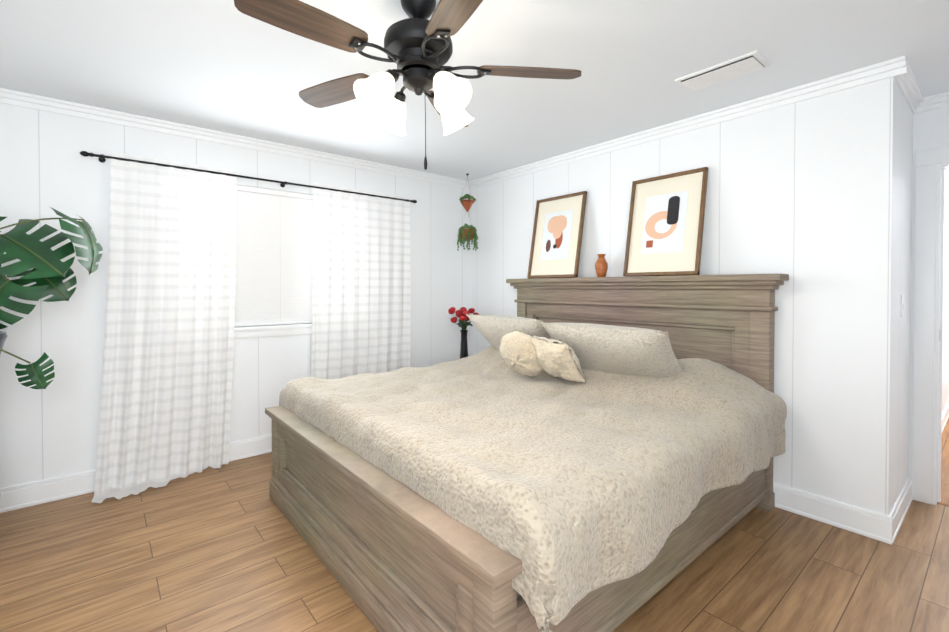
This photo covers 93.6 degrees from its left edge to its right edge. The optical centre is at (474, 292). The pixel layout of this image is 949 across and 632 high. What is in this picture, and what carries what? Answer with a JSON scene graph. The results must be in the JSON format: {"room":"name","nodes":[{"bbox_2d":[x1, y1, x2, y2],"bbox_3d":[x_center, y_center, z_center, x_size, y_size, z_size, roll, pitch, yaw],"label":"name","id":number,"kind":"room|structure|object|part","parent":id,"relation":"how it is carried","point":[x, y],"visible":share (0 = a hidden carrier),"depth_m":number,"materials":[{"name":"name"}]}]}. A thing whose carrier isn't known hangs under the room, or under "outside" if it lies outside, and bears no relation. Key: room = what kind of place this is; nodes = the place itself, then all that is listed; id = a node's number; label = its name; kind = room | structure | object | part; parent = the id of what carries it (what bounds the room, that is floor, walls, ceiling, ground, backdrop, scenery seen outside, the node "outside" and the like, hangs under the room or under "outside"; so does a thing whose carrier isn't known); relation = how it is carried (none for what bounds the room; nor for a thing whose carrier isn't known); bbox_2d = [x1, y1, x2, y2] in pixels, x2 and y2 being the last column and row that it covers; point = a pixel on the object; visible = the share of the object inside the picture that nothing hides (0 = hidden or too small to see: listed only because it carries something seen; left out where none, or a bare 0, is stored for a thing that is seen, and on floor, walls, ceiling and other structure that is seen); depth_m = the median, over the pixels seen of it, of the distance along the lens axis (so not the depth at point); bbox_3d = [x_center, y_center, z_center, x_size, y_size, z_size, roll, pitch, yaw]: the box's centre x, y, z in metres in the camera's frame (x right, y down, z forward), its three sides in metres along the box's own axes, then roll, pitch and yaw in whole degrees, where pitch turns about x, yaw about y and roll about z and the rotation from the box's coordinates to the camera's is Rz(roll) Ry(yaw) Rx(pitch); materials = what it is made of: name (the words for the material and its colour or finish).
{"room":"bedroom","nodes":[
{"label":"bedroom","id":0,"kind":"room"},
{"bbox_2d":[0,331,7,354],"bbox_3d":[-2.551,0.498,2.143,0.430,0.595,0.430,-1,1,-40],"label":"pot","id":1,"kind":"object","parent":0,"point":[3,335],"depth_m":2.24,"materials":[{"name":"blue ceramic"}]},
{"bbox_2d":[0,103,469,487],"bbox_3d":[-1.657,0.039,3.578,4.090,2.440,0.140,-1,1,-40],"label":"wall","id":2,"kind":"structure","parent":0,"point":[51,430],"depth_m":2.85,"materials":[{"name":"paint"}]},
{"bbox_2d":[0,434,271,512],"bbox_3d":[-1.541,1.190,3.586,3.920,0.138,0.020,-1,1,-40],"label":"baseboard","id":3,"kind":"structure","parent":2,"relation":"attached to","point":[15,497],"depth_m":2.75,"materials":[{"name":"paint"}]},
{"bbox_2d":[0,88,467,188],"bbox_3d":[-1.520,-1.143,3.555,3.890,0.075,0.050,-1,1,-40],"label":"crown molding","id":4,"kind":"structure","parent":2,"relation":"attached to","point":[11,97],"depth_m":3.18,"materials":[{"name":"paint"}]},
{"bbox_2d":[80,151,416,502],"bbox_3d":[-1.446,0.176,3.475,2.432,2.152,0.291,-1,1,-40],"label":"curtains","id":5,"kind":"object","parent":2,"relation":"attached to","point":[166,400],"visible":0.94,"depth_m":3.11,"materials":[{"name":"white fabric"}]},
{"bbox_3d":[-1.507,-0.863,3.535,2.432,0.039,0.102,-1,1,-40],"label":"rod","id":6,"kind":"part","parent":5,"relation":"part of","materials":[{"name":"black metal"}]},
{"bbox_2d":[234,320,311,338],"bbox_3d":[-1.573,-0.239,3.606,1.600,1.165,0.140,-1,1,-40],"label":"window","id":7,"kind":"structure","parent":2,"relation":"in","point":[240,332],"depth_m":3.52,"materials":[{"name":"paint"}]},
{"bbox_2d":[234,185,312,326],"bbox_3d":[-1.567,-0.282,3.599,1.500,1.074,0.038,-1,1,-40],"label":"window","id":8,"kind":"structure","parent":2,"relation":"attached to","point":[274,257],"depth_m":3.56,"materials":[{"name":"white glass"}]},
{"bbox_2d":[0,418,948,631],"bbox_3d":[2.099,1.284,3.813,10.130,0.064,4.630,-1,1,-40],"label":"floor","id":9,"kind":"structure","parent":0,"point":[224,548],"depth_m":2.04,"materials":[{"name":"brown wood"}]},
{"bbox_2d":[265,273,788,631],"bbox_3d":[0.244,0.580,2.689,2.275,1.380,2.298,-1,1,-40],"label":"bed","id":10,"kind":"object","parent":9,"relation":"on","point":[590,454],"visible":1,"depth_m":1.97,"materials":[{"name":"beige fabric"}]},
{"bbox_2d":[527,191,586,278],"bbox_3d":[0.697,-0.480,3.809,0.152,0.708,0.530,-1,1,-40],"label":"picture","id":11,"kind":"object","parent":10,"relation":"on","point":[555,251],"visible":1,"depth_m":3.79,"materials":[{"name":"beige paper"}]},
{"bbox_2d":[595,254,607,276],"bbox_3d":[0.983,-0.210,3.453,0.096,0.178,0.096,-1,1,-40],"label":"vase","id":12,"kind":"object","parent":10,"relation":"on","point":[601,265],"visible":0.94,"depth_m":3.42,"materials":[{"name":"orange ceramic"}]},
{"bbox_2d":[623,167,707,276],"bbox_3d":[1.307,-0.471,3.082,0.152,0.708,0.530,-1,1,-40],"label":"picture","id":13,"kind":"object","parent":10,"relation":"on","point":[665,225],"visible":1,"depth_m":3.06,"materials":[{"name":"beige paper"}]},
{"bbox_3d":[-2.551,1.037,2.149,0.364,0.480,0.364,-1,1,-40],"label":"garden stool","id":14,"kind":"object","parent":9,"relation":"on","visible":0},
{"bbox_2d":[0,207,102,388],"bbox_3d":[-2.405,0.101,2.260,0.809,1.385,0.430,-1,1,-40],"label":"monstera","id":15,"kind":"object","parent":14,"relation":"on","point":[49,272],"visible":1,"depth_m":2.30,"materials":[{"name":"green plant"}]},
{"bbox_3d":[-0.028,0.976,4.323,0.520,0.548,0.520,-1,1,-40],"label":"nightstand","id":16,"kind":"object","parent":9,"relation":"on","visible":0},
{"bbox_2d":[448,307,478,358],"bbox_3d":[-0.087,0.418,4.388,0.393,0.564,0.353,-1,1,-40],"label":"vase","id":17,"kind":"object","parent":16,"relation":"on","point":[462,316],"visible":0.96,"depth_m":4.34,"materials":[{"name":"black ceramic"}]},
{"bbox_2d":[0,0,948,180],"bbox_3d":[2.099,-1.224,3.782,10.130,0.080,4.630,-1,1,-40],"label":"ceiling","id":18,"kind":"structure","parent":0,"point":[226,66],"depth_m":2.24,"materials":[{"name":"paint"}]},
{"bbox_2d":[234,0,580,169],"bbox_3d":[-0.255,-0.823,1.732,1.230,0.670,1.268,-1,1,-40],"label":"ceiling fan","id":19,"kind":"object","parent":18,"relation":"hanging from","point":[417,49],"visible":1,"depth_m":1.67,"materials":[{"name":"brown wood"}]},
{"bbox_3d":[-0.490,-0.893,1.526,0.608,0.039,0.134,-1,1,-42],"label":"blade","id":20,"kind":"part","parent":19,"relation":"part of","materials":[{"name":"brown wood"}]},
{"bbox_3d":[-0.535,-0.898,1.948,0.608,0.039,0.134,0,1,30],"label":"blade","id":21,"kind":"part","parent":19,"relation":"part of","materials":[{"name":"brown wood"}]},
{"bbox_3d":[-0.364,-0.743,1.637,0.154,0.158,0.151,-1,1,-43],"label":"lamp shade","id":22,"kind":"part","parent":19,"relation":"part of","materials":[{"name":"white glass"}]},
{"bbox_3d":[-0.355,-0.746,1.912,0.151,0.158,0.154,-1,1,-43],"label":"lamp shade","id":23,"kind":"part","parent":19,"relation":"part of","materials":[{"name":"white glass"}]},
{"bbox_3d":[-0.297,-0.823,1.699,0.108,0.068,0.048,-1,1,-43],"label":"arm","id":24,"kind":"part","parent":19,"relation":"part of"},
{"bbox_3d":[-0.292,-0.825,1.844,0.048,0.068,0.108,-1,1,-43],"label":"arm","id":25,"kind":"part","parent":19,"relation":"part of"},
{"bbox_3d":[-0.222,-0.823,1.769,0.270,0.670,0.270,-1,1,-40],"label":"motor","id":26,"kind":"part","parent":19,"relation":"part of","materials":[{"name":"black metal"}]},
{"bbox_3d":[-0.152,-0.823,1.694,0.048,0.068,0.108,-1,1,-43],"label":"arm","id":27,"kind":"part","parent":19,"relation":"part of"},
{"bbox_3d":[-0.147,-0.900,2.122,0.134,0.039,0.608,0,1,12],"label":"blade","id":28,"kind":"part","parent":19,"relation":"part of","materials":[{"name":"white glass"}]},
{"bbox_3d":[-0.075,-0.892,1.438,0.134,0.039,0.608,0,1,-24],"label":"blade","id":29,"kind":"part","parent":19,"relation":"part of","materials":[{"name":"brown wood"}]},
{"bbox_3d":[-0.089,-0.743,1.628,0.151,0.158,0.154,-1,1,-43],"label":"lamp shade","id":30,"kind":"part","parent":19,"relation":"part of","materials":[{"name":"white glass"}]},
{"bbox_3d":[-0.080,-0.746,1.903,0.154,0.158,0.151,-1,1,-43],"label":"lamp shade","id":31,"kind":"part","parent":19,"relation":"part of","materials":[{"name":"white glass"}]},
{"bbox_3d":[0.137,-0.896,1.807,0.608,0.039,0.134,0,1,-6],"label":"blade","id":32,"kind":"part","parent":19,"relation":"part of","materials":[{"name":"brown wood"}]},
{"bbox_2d":[457,173,477,250],"bbox_3d":[-0.070,-0.806,4.469,0.225,0.772,0.227,-1,1,-40],"label":"hanging planter","id":33,"kind":"object","parent":18,"relation":"hanging from","point":[467,233],"visible":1,"depth_m":4.42,"materials":[{"name":"green metal"}]},
{"bbox_2d":[675,50,770,91],"bbox_3d":[1.299,-1.156,2.349,0.200,0.020,0.400,-1,1,-40],"label":"ceiling vent","id":34,"kind":"object","parent":18,"relation":"in","point":[750,62],"visible":0.98,"depth_m":2.32,"materials":[{"name":"white metal"}]},
{"bbox_2d":[470,77,948,515],"bbox_3d":[3.250,0.015,5.499,5.900,2.440,3.500,-1,1,-40],"label":"wall","id":35,"kind":"structure","parent":0,"point":[812,197],"depth_m":2.55,"materials":[{"name":"paint"}]},
{"bbox_2d":[468,55,911,188],"bbox_3d":[1.052,-1.142,3.480,0.056,0.075,3.350,-1,1,-40],"label":"crown molding","id":36,"kind":"structure","parent":35,"relation":"attached to","point":[899,70],"depth_m":2.80,"materials":[{"name":"paint"}]},
{"bbox_2d":[773,482,899,544],"bbox_3d":[1.049,1.191,3.535,0.024,0.138,3.335,-1,1,-40],"label":"baseboard","id":37,"kind":"structure","parent":35,"relation":"attached to","point":[868,523],"depth_m":2.42,"materials":[{"name":"paint"}]},
{"bbox_2d":[891,476,912,526],"bbox_3d":[2.411,1.203,2.514,0.740,0.138,0.020,-1,1,-40],"label":"baseboard","id":38,"kind":"structure","parent":35,"relation":"attached to","point":[902,504],"depth_m":2.54,"materials":[{"name":"paint"}]},
{"bbox_2d":[901,295,903,316],"bbox_3d":[2.399,0.072,2.495,0.075,0.120,0.010,-1,1,-40],"label":"light switch","id":39,"kind":"object","parent":35,"relation":"attached to","point":[902,305],"visible":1,"depth_m":2.48,"materials":[{"name":"paint"}]},
{"bbox_2d":[895,71,927,113],"bbox_3d":[2.401,-1.130,2.458,0.690,0.075,0.050,-1,1,-40],"label":"crown molding","id":40,"kind":"structure","parent":35,"relation":"attached to","point":[908,86],"depth_m":2.53,"materials":[{"name":"paint"}]},
{"bbox_2d":[942,196,948,412],"bbox_3d":[4.437,0.186,4.202,1.030,2.130,0.018,-1,1,-40],"label":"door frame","id":41,"kind":"structure","parent":35,"relation":"attached to","point":[945,381],"depth_m":4.28,"materials":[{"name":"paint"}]},
{"bbox_2d":[909,106,948,479],"bbox_3d":[3.052,0.053,2.404,0.120,2.440,0.990,-1,1,-40],"label":"wall","id":42,"kind":"structure","parent":0,"point":[930,129],"depth_m":2.71,"materials":[{"name":"paint"}]},
{"bbox_2d":[912,146,948,504],"bbox_3d":[3.062,0.208,2.395,0.156,2.130,0.990,-1,1,-40],"label":"door frame","id":43,"kind":"structure","parent":42,"relation":"attached to","point":[932,165],"depth_m":2.68,"materials":[{"name":"paint"}]},
{"bbox_2d":[920,91,948,111],"bbox_3d":[2.968,-1.129,2.358,0.050,0.075,0.930,-1,1,-40],"label":"crown molding","id":44,"kind":"structure","parent":42,"relation":"attached to","point":[940,100],"depth_m":2.63,"materials":[{"name":"paint"}]},
{"bbox_2d":[942,403,948,431],"bbox_3d":[4.752,1.179,4.477,4.930,0.138,0.020,-1,1,-40],"label":"baseboard","id":45,"kind":"structure","parent":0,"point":[945,415],"depth_m":4.24,"materials":[{"name":"paint"}]}
]}

